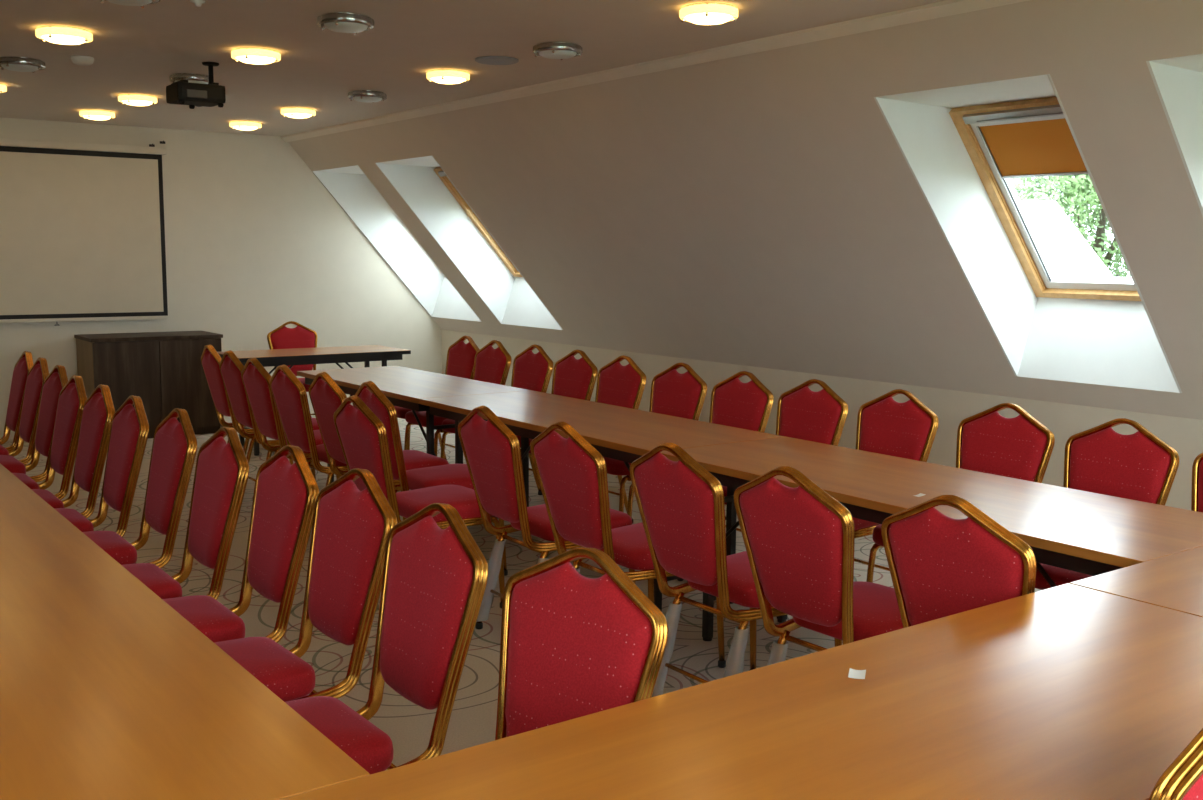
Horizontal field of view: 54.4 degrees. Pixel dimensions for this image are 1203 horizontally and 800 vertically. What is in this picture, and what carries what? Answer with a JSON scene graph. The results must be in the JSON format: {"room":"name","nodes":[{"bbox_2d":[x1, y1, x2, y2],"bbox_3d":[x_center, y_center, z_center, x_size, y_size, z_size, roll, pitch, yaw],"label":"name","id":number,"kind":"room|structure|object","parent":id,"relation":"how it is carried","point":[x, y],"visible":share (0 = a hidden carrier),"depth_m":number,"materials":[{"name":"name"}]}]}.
{"room":"conference room","nodes":[
{"label":"conference room","id":0,"kind":"room"},
{"bbox_2d":[0,117,441,439],"bbox_3d":[-4.669,-1.054,9.356,7.838,2.733,0.150,-5,9,-36],"label":"wall","id":1,"kind":"structure","parent":0,"point":[256,244],"depth_m":10.36,"materials":[{"name":"white paint"}]},
{"bbox_2d":[0,138,168,325],"bbox_3d":[-4.605,-1.309,9.220,2.337,1.461,0.080,-5,9,-36],"label":"projection screen","id":2,"kind":"object","parent":1,"relation":"attached to","point":[82,227],"visible":1,"depth_m":9.50,"materials":[{"name":"fabric"}]},
{"bbox_2d":[0,0,945,135],"bbox_3d":[-1.337,-1.718,4.677,4.398,0.200,11.533,-5,9,-36],"label":"ceiling","id":3,"kind":"structure","parent":0,"point":[134,49],"depth_m":5.81,"materials":[{"name":"beige paint"}]},
{"bbox_2d":[0,83,6,92],"bbox_3d":[-3.814,-1.926,7.239,0.242,0.063,0.242,-5,9,-36],"label":"ceiling lamp","id":4,"kind":"object","parent":3,"relation":"attached to","point":[3,88],"visible":1,"depth_m":7.23,"materials":[{"name":"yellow glass"}]},
{"bbox_2d":[0,56,41,72],"bbox_3d":[-3.131,-1.804,6.309,0.242,0.063,0.242,-5,9,-36],"label":"ceiling lamp","id":5,"kind":"object","parent":3,"relation":"attached to","point":[13,63],"visible":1,"depth_m":6.25,"materials":[{"name":"silver metal"}]},
{"bbox_2d":[35,25,92,45],"bbox_3d":[-2.502,-1.692,5.452,0.242,0.063,0.242,-5,9,-36],"label":"ceiling lamp","id":6,"kind":"object","parent":3,"relation":"attached to","point":[65,35],"visible":1,"depth_m":5.38,"materials":[{"name":"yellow glass"}]},
{"bbox_2d":[43,35,85,44],"bbox_3d":[-2.502,-1.688,5.452,0.186,0.056,0.186,-5,9,-36],"label":"diffuser","id":7,"kind":"object","parent":6,"relation":"attached to","point":[58,39],"depth_m":5.41,"materials":[{"name":"beige glass"}]},
{"bbox_2d":[71,55,93,65],"bbox_3d":[-2.759,-1.801,6.222,0.116,0.042,0.116,-5,9,-36],"label":"smoke detector","id":8,"kind":"object","parent":3,"relation":"attached to","point":[76,59],"visible":1,"depth_m":6.18,"materials":[{"name":"white plastic"}]},
{"bbox_2d":[79,110,114,119],"bbox_3d":[-3.727,-2.103,8.653,0.242,0.063,0.242,-5,9,-36],"label":"ceiling lamp","id":9,"kind":"object","parent":3,"relation":"attached to","point":[89,114],"visible":1,"depth_m":8.58,"materials":[{"name":"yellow glass"}]},
{"bbox_2d":[84,115,109,119],"bbox_3d":[-3.727,-2.099,8.653,0.186,0.056,0.186,-5,9,-36],"label":"diffuser","id":10,"kind":"object","parent":9,"relation":"attached to","point":[93,117],"depth_m":8.60,"materials":[{"name":"beige glass"}]},
{"bbox_2d":[100,0,154,7],"bbox_3d":[-1.848,-1.575,4.562,0.242,0.063,0.242,-5,9,-36],"label":"ceiling lamp","id":11,"kind":"object","parent":3,"relation":"attached to","point":[141,3],"visible":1,"depth_m":4.56,"materials":[{"name":"silver metal"}]},
{"bbox_2d":[106,0,151,5],"bbox_3d":[-1.848,-1.571,4.563,0.186,0.056,0.186,-5,9,-36],"label":"diffuser","id":12,"kind":"object","parent":11,"relation":"attached to","point":[120,2],"depth_m":4.55,"materials":[{"name":"white glass"}]},
{"bbox_2d":[118,94,156,105],"bbox_3d":[-3.079,-1.987,7.771,0.242,0.063,0.242,-5,9,-36],"label":"ceiling lamp","id":13,"kind":"object","parent":3,"relation":"attached to","point":[130,99],"visible":1,"depth_m":7.69,"materials":[{"name":"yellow glass"}]},
{"bbox_2d":[123,100,151,105],"bbox_3d":[-3.079,-1.983,7.772,0.186,0.056,0.186,-5,9,-36],"label":"diffuser","id":14,"kind":"object","parent":13,"relation":"attached to","point":[130,102],"depth_m":7.72,"materials":[{"name":"beige glass"}]},
{"bbox_2d":[172,73,208,83],"bbox_3d":[-2.396,-1.865,6.842,0.242,0.063,0.242,-5,9,-36],"label":"ceiling lamp","id":15,"kind":"object","parent":3,"relation":"attached to","point":[191,77],"visible":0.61,"depth_m":6.76,"materials":[{"name":"silver metal"}]},
{"bbox_2d":[166,62,225,108],"bbox_3d":[-2.169,-1.696,6.279,0.287,0.255,0.281,-5,9,-36],"label":"projector","id":16,"kind":"object","parent":3,"relation":"hanging from","point":[182,92],"visible":1,"depth_m":6.19,"materials":[{"name":"black plastic"}]},
{"bbox_2d":[190,0,205,6],"bbox_3d":[-1.651,-1.622,4.788,0.060,0.024,0.060,-5,9,-36],"label":"sprinkler","id":17,"kind":"object","parent":3,"relation":"attached to","point":[198,3],"visible":1,"depth_m":4.78,"materials":[{"name":"white plastic"}]},
{"bbox_2d":[229,121,260,130],"bbox_3d":[-2.829,-2.176,9.302,0.242,0.063,0.242,-5,9,-36],"label":"ceiling lamp","id":18,"kind":"object","parent":3,"relation":"attached to","point":[240,125],"visible":1,"depth_m":9.22,"materials":[{"name":"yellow glass"}]},
{"bbox_2d":[233,126,257,129],"bbox_3d":[-2.829,-2.173,9.303,0.186,0.056,0.186,-5,9,-36],"label":"diffuser","id":19,"kind":"object","parent":18,"relation":"attached to","point":[236,127],"depth_m":9.24,"materials":[{"name":"beige glass"}]},
{"bbox_2d":[231,47,280,64],"bbox_3d":[-1.766,-1.752,5.984,0.242,0.063,0.242,-5,9,-36],"label":"ceiling lamp","id":20,"kind":"object","parent":3,"relation":"attached to","point":[251,55],"visible":1,"depth_m":5.91,"materials":[{"name":"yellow glass"}]},
{"bbox_2d":[237,56,274,63],"bbox_3d":[-1.766,-1.749,5.985,0.186,0.056,0.186,-5,9,-36],"label":"diffuser","id":21,"kind":"object","parent":20,"relation":"attached to","point":[246,59],"depth_m":5.93,"materials":[{"name":"beige glass"}]},
{"bbox_2d":[281,107,315,118],"bbox_3d":[-2.182,-2.061,8.421,0.242,0.063,0.242,-5,9,-36],"label":"ceiling lamp","id":22,"kind":"object","parent":3,"relation":"attached to","point":[293,112],"visible":1,"depth_m":8.34,"materials":[{"name":"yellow glass"}]},
{"bbox_2d":[285,113,310,117],"bbox_3d":[-2.182,-2.057,8.421,0.186,0.056,0.186,-5,9,-36],"label":"diffuser","id":23,"kind":"object","parent":22,"relation":"attached to","point":[293,115],"depth_m":8.36,"materials":[{"name":"beige glass"}]},
{"bbox_2d":[321,12,370,33],"bbox_3d":[-1.113,-1.636,5.095,0.242,0.063,0.242,-5,9,-36],"label":"ceiling lamp","id":24,"kind":"object","parent":3,"relation":"attached to","point":[343,22],"visible":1,"depth_m":5.03,"materials":[{"name":"silver metal"}]},
{"bbox_2d":[350,90,384,102],"bbox_3d":[-1.499,-1.939,7.491,0.242,0.063,0.242,-5,9,-36],"label":"ceiling lamp","id":25,"kind":"object","parent":3,"relation":"attached to","point":[368,96],"visible":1,"depth_m":7.42,"materials":[{"name":"silver metal"}]},
{"bbox_2d":[427,69,469,84],"bbox_3d":[-0.869,-1.826,6.633,0.242,0.063,0.242,-5,9,-36],"label":"ceiling lamp","id":26,"kind":"object","parent":3,"relation":"attached to","point":[444,76],"visible":1,"depth_m":6.56,"materials":[{"name":"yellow glass"}]},
{"bbox_2d":[432,77,464,83],"bbox_3d":[-0.869,-1.822,6.634,0.186,0.056,0.186,-5,9,-36],"label":"diffuser","id":27,"kind":"object","parent":26,"relation":"attached to","point":[444,80],"depth_m":6.58,"materials":[{"name":"beige glass"}]},
{"bbox_2d":[475,56,518,64],"bbox_3d":[-0.553,-1.792,6.184,0.230,0.013,0.230,-5,9,-36],"label":"ceiling disc","id":28,"kind":"object","parent":3,"relation":"attached to","point":[489,60],"visible":1,"depth_m":6.15,"materials":[{"name":"grey plastic"}]},
{"bbox_2d":[534,41,580,59],"bbox_3d":[-0.215,-1.709,5.744,0.242,0.063,0.242,-5,9,-36],"label":"ceiling lamp","id":29,"kind":"object","parent":3,"relation":"attached to","point":[561,50],"visible":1,"depth_m":5.68,"materials":[{"name":"silver metal"}]},
{"bbox_2d":[539,44,576,58],"bbox_3d":[-0.215,-1.706,5.744,0.186,0.056,0.186,-5,9,-36],"label":"diffuser","id":30,"kind":"object","parent":29,"relation":"attached to","point":[551,51],"depth_m":5.68,"materials":[{"name":"white glass"}]},
{"bbox_2d":[679,2,737,26],"bbox_3d":[0.444,-1.592,4.846,0.242,0.063,0.242,-5,9,-36],"label":"ceiling lamp","id":31,"kind":"object","parent":3,"relation":"attached to","point":[707,13],"visible":1,"depth_m":4.77,"materials":[{"name":"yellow glass"}]},
{"bbox_2d":[686,13,730,24],"bbox_3d":[0.444,-1.588,4.847,0.186,0.056,0.186,-5,9,-36],"label":"diffuser","id":32,"kind":"object","parent":31,"relation":"attached to","point":[696,18],"depth_m":4.80,"materials":[{"name":"beige glass"}]},
{"bbox_2d":[2,416,1040,769],"bbox_3d":[-1.360,0.994,5.017,8.138,0.200,11.533,-5,9,-36],"label":"floor","id":33,"kind":"structure","parent":0,"point":[409,725],"depth_m":4.81,"materials":[{"name":"carpet"}]},
{"bbox_2d":[0,351,33,451],"bbox_3d":[-3.523,0.205,6.581,0.618,0.941,0.449,-5,9,-36],"label":"banquet chair","id":34,"kind":"object","parent":33,"relation":"on","point":[24,363],"visible":0.71,"depth_m":6.62,"materials":[{"name":"red fabric"}]},
{"bbox_2d":[0,357,48,464],"bbox_3d":[-3.257,0.255,6.201,0.618,0.941,0.449,-5,9,-36],"label":"banquet chair","id":35,"kind":"object","parent":33,"relation":"on","point":[36,377],"visible":0.76,"depth_m":6.23,"materials":[{"name":"red fabric"}]},
{"bbox_2d":[0,365,67,482],"bbox_3d":[-2.968,0.309,5.789,0.618,0.941,0.449,-5,9,-37],"label":"banquet chair","id":36,"kind":"object","parent":33,"relation":"on","point":[57,379],"visible":0.7,"depth_m":5.83,"materials":[{"name":"red fabric"}]},
{"bbox_2d":[12,375,86,499],"bbox_3d":[-2.674,0.370,5.321,0.618,0.941,0.449,-5,9,-36],"label":"banquet chair","id":37,"kind":"object","parent":33,"relation":"on","point":[72,398],"visible":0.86,"depth_m":5.33,"materials":[{"name":"red fabric"}]},
{"bbox_2d":[31,384,114,517],"bbox_3d":[-2.396,0.418,4.957,0.618,0.941,0.449,-5,9,-36],"label":"banquet chair","id":38,"kind":"object","parent":33,"relation":"on","point":[98,412],"visible":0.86,"depth_m":4.97,"materials":[{"name":"red fabric"}]},
{"bbox_2d":[55,395,148,536],"bbox_3d":[-2.112,0.466,4.587,0.618,0.941,0.449,-5,9,-36],"label":"banquet chair","id":39,"kind":"object","parent":33,"relation":"on","point":[129,432],"visible":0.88,"depth_m":4.60,"materials":[{"name":"red fabric"}]},
{"bbox_2d":[83,408,196,568],"bbox_3d":[-1.797,0.515,4.218,0.618,0.941,0.449,-5,9,-36],"label":"banquet chair","id":40,"kind":"object","parent":33,"relation":"on","point":[174,446],"visible":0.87,"depth_m":4.22,"materials":[{"name":"red fabric"}]},
{"bbox_2d":[74,331,223,437],"bbox_3d":[-3.730,-0.129,9.693,1.034,0.828,0.564,-5,9,-36],"label":"base cabinet","id":41,"kind":"object","parent":33,"relation":"on","point":[165,370],"visible":0.73,"depth_m":9.46,"materials":[{"name":"brown wood"}]},
{"bbox_2d":[0,464,369,799],"bbox_3d":[-1.591,0.780,2.881,0.711,0.750,3.248,-5,9,-36],"label":"conference table","id":42,"kind":"object","parent":33,"relation":"on","point":[108,692],"visible":0.97,"depth_m":2.02,"materials":[{"name":"brown wood"}]},
{"bbox_2d":[122,427,248,599],"bbox_3d":[-1.477,0.574,3.769,0.618,0.941,0.449,-5,9,-36],"label":"banquet chair","id":43,"kind":"object","parent":33,"relation":"on","point":[221,474],"visible":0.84,"depth_m":3.79,"materials":[{"name":"red fabric"}]},
{"bbox_2d":[162,445,318,642],"bbox_3d":[-1.167,0.621,3.410,0.618,0.941,0.449,-5,9,-36],"label":"banquet chair","id":44,"kind":"object","parent":33,"relation":"on","point":[285,495],"visible":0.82,"depth_m":3.43,"materials":[{"name":"red fabric"}]},
{"bbox_2d":[201,344,315,474],"bbox_3d":[-2.204,0.102,7.490,0.618,0.941,0.449,-4,9,-34],"label":"banquet chair","id":45,"kind":"object","parent":33,"relation":"on","point":[210,359],"visible":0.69,"depth_m":7.29,"materials":[{"name":"red fabric"}]},
{"bbox_2d":[219,350,336,480],"bbox_3d":[-1.946,0.157,7.069,0.618,0.941,0.449,-5,9,-35],"label":"banquet chair","id":46,"kind":"object","parent":33,"relation":"on","point":[230,366],"visible":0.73,"depth_m":6.88,"materials":[{"name":"red fabric"}]},
{"bbox_2d":[241,358,339,478],"bbox_3d":[-1.675,0.216,6.621,0.618,0.941,0.449,-5,9,-36],"label":"banquet chair","id":47,"kind":"object","parent":33,"relation":"on","point":[256,380],"visible":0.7,"depth_m":6.40,"materials":[{"name":"red fabric"}]},
{"bbox_2d":[267,321,316,414],"bbox_3d":[-2.423,-0.162,9.585,0.449,0.941,0.618,-5,9,-36],"label":"banquet chair","id":48,"kind":"object","parent":33,"relation":"on","point":[282,337],"visible":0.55,"depth_m":9.73,"materials":[{"name":"red fabric"}]},
{"bbox_2d":[214,468,396,701],"bbox_3d":[-0.878,0.671,3.035,0.618,0.941,0.449,-5,9,-38],"label":"banquet chair","id":49,"kind":"object","parent":33,"relation":"on","point":[351,527],"visible":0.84,"depth_m":3.06,"materials":[{"name":"red fabric"}]},
{"bbox_2d":[217,345,410,455],"bbox_3d":[-2.245,-0.008,9.143,1.368,0.750,0.620,-5,9,-36],"label":"head table","id":50,"kind":"object","parent":33,"relation":"on","point":[365,353],"visible":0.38,"depth_m":8.97,"materials":[{"name":"brown wood"}]},
{"bbox_2d":[269,365,406,519],"bbox_3d":[-1.407,0.266,6.238,0.618,0.941,0.449,-5,9,-36],"label":"banquet chair","id":51,"kind":"object","parent":33,"relation":"on","point":[289,394],"visible":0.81,"depth_m":6.01,"materials":[{"name":"red fabric"}]},
{"bbox_2d":[308,372,448,483],"bbox_3d":[-1.116,0.311,5.892,0.618,0.941,0.449,-5,9,-35],"label":"banquet chair","id":52,"kind":"object","parent":33,"relation":"on","point":[326,398],"visible":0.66,"depth_m":5.75,"materials":[{"name":"red fabric"}]},
{"bbox_2d":[285,503,487,774],"bbox_3d":[-0.604,0.726,2.611,0.618,0.941,0.449,-5,9,-37],"label":"banquet chair","id":53,"kind":"object","parent":33,"relation":"on","point":[434,581],"visible":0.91,"depth_m":2.64,"materials":[{"name":"red fabric"}]},
{"bbox_2d":[297,366,530,517],"bbox_3d":[-1.184,0.252,7.135,0.711,0.750,1.698,-5,9,-36],"label":"conference table","id":54,"kind":"object","parent":33,"relation":"on","point":[403,387],"visible":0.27,"depth_m":6.86,"materials":[{"name":"brown wood"}]},
{"bbox_2d":[333,395,504,608],"bbox_3d":[-0.780,0.428,4.980,0.618,0.941,0.449,-5,9,-37],"label":"banquet chair","id":55,"kind":"object","parent":33,"relation":"on","point":[362,435],"visible":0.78,"depth_m":4.83,"materials":[{"name":"red fabric"}]},
{"bbox_2d":[353,381,507,575],"bbox_3d":[-0.817,0.362,5.510,0.618,0.941,0.449,-4,9,-34],"label":"banquet chair","id":56,"kind":"object","parent":33,"relation":"on","point":[378,403],"visible":0.45,"depth_m":5.31,"materials":[{"name":"red fabric"}]},
{"bbox_2d":[394,335,479,459],"bbox_3d":[-1.186,0.031,8.129,0.618,0.941,0.449,-5,9,-36],"label":"banquet chair","id":57,"kind":"object","parent":33,"relation":"on","point":[460,355],"visible":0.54,"depth_m":8.19,"materials":[{"name":"red fabric"}]},
{"bbox_2d":[404,340,511,455],"bbox_3d":[-0.945,0.083,7.726,0.618,0.941,0.449,-5,9,-36],"label":"banquet chair","id":58,"kind":"object","parent":33,"relation":"on","point":[491,365],"visible":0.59,"depth_m":7.74,"materials":[{"name":"red fabric"}]},
{"bbox_2d":[440,344,552,494],"bbox_3d":[-0.656,0.130,7.371,0.618,0.941,0.449,-5,9,-36],"label":"banquet chair","id":59,"kind":"object","parent":33,"relation":"on","point":[530,371],"visible":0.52,"depth_m":7.40,"materials":[{"name":"red fabric"}]},
{"bbox_2d":[458,406,635,629],"bbox_3d":[-0.222,0.470,4.686,0.618,0.941,0.449,-5,9,-35],"label":"banquet chair","id":60,"kind":"object","parent":33,"relation":"on","point":[491,450],"visible":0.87,"depth_m":4.51,"materials":[{"name":"red fabric"}]},
{"bbox_2d":[516,349,597,450],"bbox_3d":[-0.377,0.179,7.003,0.618,0.941,0.449,-5,9,-36],"label":"banquet chair","id":61,"kind":"object","parent":33,"relation":"on","point":[573,377],"visible":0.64,"depth_m":7.06,"materials":[{"name":"red fabric"}]},
{"bbox_2d":[495,547,667,739],"bbox_3d":[-0.224,0.784,2.174,0.449,0.941,0.618,7,10,42],"label":"banquet chair","id":62,"kind":"object","parent":33,"relation":"on","point":[573,645],"visible":0.78,"depth_m":2.30,"materials":[{"name":"red fabric"}]},
{"bbox_2d":[529,355,645,522],"bbox_3d":[-0.103,0.229,6.616,0.618,0.941,0.449,-5,9,-36],"label":"banquet chair","id":63,"kind":"object","parent":33,"relation":"on","point":[617,384],"visible":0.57,"depth_m":6.67,"materials":[{"name":"red fabric"}]},
{"bbox_2d":[419,390,783,611],"bbox_3d":[-0.094,0.446,5.651,0.711,0.750,1.995,-5,9,-36],"label":"conference table","id":64,"kind":"object","parent":33,"relation":"on","point":[620,433],"visible":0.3,"depth_m":5.41,"materials":[{"name":"brown wood"}]},
{"bbox_2d":[530,421,725,667],"bbox_3d":[0.091,0.522,4.285,0.618,0.941,0.449,-5,9,-36],"label":"banquet chair","id":65,"kind":"object","parent":33,"relation":"on","point":[571,473],"visible":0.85,"depth_m":4.11,"materials":[{"name":"red fabric"}]},
{"bbox_2d":[603,362,706,511],"bbox_3d":[0.203,0.284,6.202,0.618,0.941,0.449,-5,9,-37],"label":"banquet chair","id":66,"kind":"object","parent":33,"relation":"on","point":[673,393],"visible":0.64,"depth_m":6.24,"materials":[{"name":"red fabric"}]},
{"bbox_2d":[627,371,773,580],"bbox_3d":[0.488,0.340,5.775,0.618,0.941,0.449,-5,9,-36],"label":"banquet chair","id":67,"kind":"object","parent":33,"relation":"on","point":[736,403],"visible":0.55,"depth_m":5.83,"materials":[{"name":"red fabric"}]},
{"bbox_2d":[630,442,841,696],"bbox_3d":[0.440,0.579,3.853,0.618,0.941,0.449,-5,9,-36],"label":"banquet chair","id":68,"kind":"object","parent":33,"relation":"on","point":[681,504],"visible":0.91,"depth_m":3.67,"materials":[{"name":"red fabric"}]},
{"bbox_2d":[280,583,1202,799],"bbox_3d":[0.349,0.925,1.851,2.398,0.750,0.711,-5,9,-36],"label":"conference table","id":69,"kind":"object","parent":33,"relation":"on","point":[1067,691],"visible":1,"depth_m":1.92,"materials":[{"name":"brown wood"}]},
{"bbox_2d":[848,668,865,678],"bbox_3d":[0.473,0.507,2.167,0.030,0.003,0.045,2,7,15],"label":"paper slip","id":70,"kind":"object","parent":69,"relation":"on","point":[857,674],"visible":1,"depth_m":2.17,"materials":[{"name":"white paper"}]},
{"bbox_2d":[687,379,847,581],"bbox_3d":[0.778,0.386,5.420,0.618,0.941,0.449,-5,9,-36],"label":"banquet chair","id":71,"kind":"object","parent":33,"relation":"on","point":[803,413],"visible":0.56,"depth_m":5.49,"materials":[{"name":"red fabric"}]},
{"bbox_2d":[734,466,902,663],"bbox_3d":[0.734,0.630,3.467,0.618,0.941,0.449,-5,9,-38],"label":"banquet chair","id":72,"kind":"object","parent":33,"relation":"on","point":[799,541],"visible":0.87,"depth_m":3.28,"materials":[{"name":"red fabric"}]},
{"bbox_2d":[852,389,938,570],"bbox_3d":[1.082,0.437,5.034,0.618,0.941,0.449,-5,9,-36],"label":"banquet chair","id":73,"kind":"object","parent":33,"relation":"on","point":[886,426],"visible":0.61,"depth_m":5.10,"materials":[{"name":"red fabric"}]},
{"bbox_2d":[660,437,1202,640],"bbox_3d":[1.083,0.657,4.048,0.711,0.750,1.995,-5,9,-36],"label":"conference table","id":74,"kind":"object","parent":33,"relation":"on","point":[1089,533],"visible":0.56,"depth_m":3.77,"materials":[{"name":"brown wood"}]},
{"bbox_2d":[881,495,1036,627],"bbox_3d":[1.075,0.679,3.099,0.618,0.941,0.449,-5,9,-39],"label":"banquet chair","id":75,"kind":"object","parent":33,"relation":"on","point":[940,565],"visible":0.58,"depth_m":2.88,"materials":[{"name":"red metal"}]},
{"bbox_2d":[866,403,1054,582],"bbox_3d":[1.400,0.498,4.569,0.618,0.941,0.449,-5,9,-37],"label":"banquet chair","id":76,"kind":"object","parent":33,"relation":"on","point":[1021,447],"visible":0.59,"depth_m":4.64,"materials":[{"name":"red fabric"}]},
{"bbox_2d":[1035,418,1178,589],"bbox_3d":[1.676,0.552,4.158,0.618,0.941,0.449,-5,9,-36],"label":"banquet chair","id":77,"kind":"object","parent":33,"relation":"on","point":[1139,466],"visible":0.5,"depth_m":4.22,"materials":[{"name":"red fabric"}]},
{"bbox_2d":[1070,546,1202,616],"bbox_3d":[2.050,0.785,3.082,1.798,0.750,0.711,-5,9,-36],"label":"conference table","id":78,"kind":"object","parent":33,"relation":"on","point":[1174,581],"visible":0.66,"depth_m":2.80,"materials":[{"name":"brown wood"}]},
{"bbox_2d":[1148,728,1202,799],"bbox_3d":[0.714,0.827,1.892,0.449,0.941,0.618,-5,9,-39],"label":"banquet chair","id":79,"kind":"object","parent":33,"relation":"on","point":[1183,779],"visible":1,"depth_m":1.52,"materials":[{"name":"gold metal"}]},
{"bbox_2d":[1191,453,1202,511],"bbox_3d":[1.964,0.602,3.774,0.618,0.941,0.449,-5,9,-36],"label":"banquet chair","id":80,"kind":"object","parent":33,"relation":"on","point":[1197,468],"visible":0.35,"depth_m":4.03,"materials":[{"name":"gold metal"}]},
{"bbox_2d":[288,0,1202,419],"bbox_3d":[1.296,-1.213,6.678,2.131,2.287,11.133,-5,9,-36],"label":"wall","id":81,"kind":"structure","parent":0,"point":[763,209],"depth_m":6.42,"materials":[{"name":"beige paint"}]},
{"bbox_2d":[312,165,481,321],"bbox_3d":[-1.776,-1.418,10.714,1.398,1.380,0.986,-5,9,-36],"label":"window","id":82,"kind":"structure","parent":81,"relation":"in","point":[349,186],"depth_m":11.11,"materials":[{"name":"white paint"}]},
{"bbox_2d":[375,155,562,329],"bbox_3d":[-1.001,-1.279,9.659,1.398,1.380,0.994,-5,9,-36],"label":"window","id":83,"kind":"structure","parent":81,"relation":"in","point":[422,183],"depth_m":10.06,"materials":[{"name":"white paint"}]},
{"bbox_2d":[281,0,1028,141],"bbox_3d":[0.445,-1.740,5.984,0.058,0.050,11.133,-5,9,-36],"label":"trim","id":84,"kind":"structure","parent":81,"relation":"attached to","point":[948,7],"depth_m":5.87,"materials":[{"name":"paint"}]},
{"bbox_2d":[874,74,1181,392],"bbox_3d":[2.068,-0.731,5.482,1.398,1.380,0.899,-5,9,-36],"label":"window","id":85,"kind":"structure","parent":81,"relation":"in","point":[962,146],"depth_m":5.79,"materials":[{"name":"white paint"}]},
{"bbox_2d":[980,118,1086,175],"bbox_3d":[2.105,-1.184,5.449,0.209,0.235,0.693,-5,9,-36],"label":"roller blind","id":86,"kind":"object","parent":85,"relation":"attached to","point":[1027,146],"depth_m":5.54,"materials":[{"name":"orange fabric"}]},
{"bbox_2d":[1146,54,1202,215],"bbox_3d":[2.837,-0.594,4.436,1.398,1.380,0.919,-5,9,-36],"label":"window","id":87,"kind":"structure","parent":81,"relation":"in","point":[1178,81],"depth_m":4.48,"materials":[{"name":"white paint"}]},
{"bbox_2d":[441,330,1202,509],"bbox_3d":[1.751,0.261,7.206,0.150,0.762,11.533,-5,9,-36],"label":"wall","id":88,"kind":"structure","parent":0,"point":[1184,435],"depth_m":6.80,"materials":[{"name":"white paint"}]},
{"label":"outside","id":89,"kind":"structure","parent":0,"visible":0},
{"bbox_3d":[2.147,4.059,14.587,140.000,0.200,140.000,-5,9,-36],"label":"ground","id":90,"kind":"structure","parent":89,"visible":0},
{"bbox_2d":[1020,200,1113,276],"bbox_3d":[1.945,0.732,14.742,11.700,6.360,5.000,3,8,20],"label":"house","id":91,"kind":"structure","parent":90,"relation":"on","point":[1067,252],"depth_m":12.87,"materials":[{"name":"white tile"}]},
{"bbox_2d":[1010,174,1130,276],"bbox_3d":[10.950,-2.575,25.600,5.851,10.388,5.782,3,8,23],"label":"tree","id":92,"kind":"object","parent":90,"relation":"on","point":[1079,190],"visible":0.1,"depth_m":24.69,"materials":[{"name":"green plant"}]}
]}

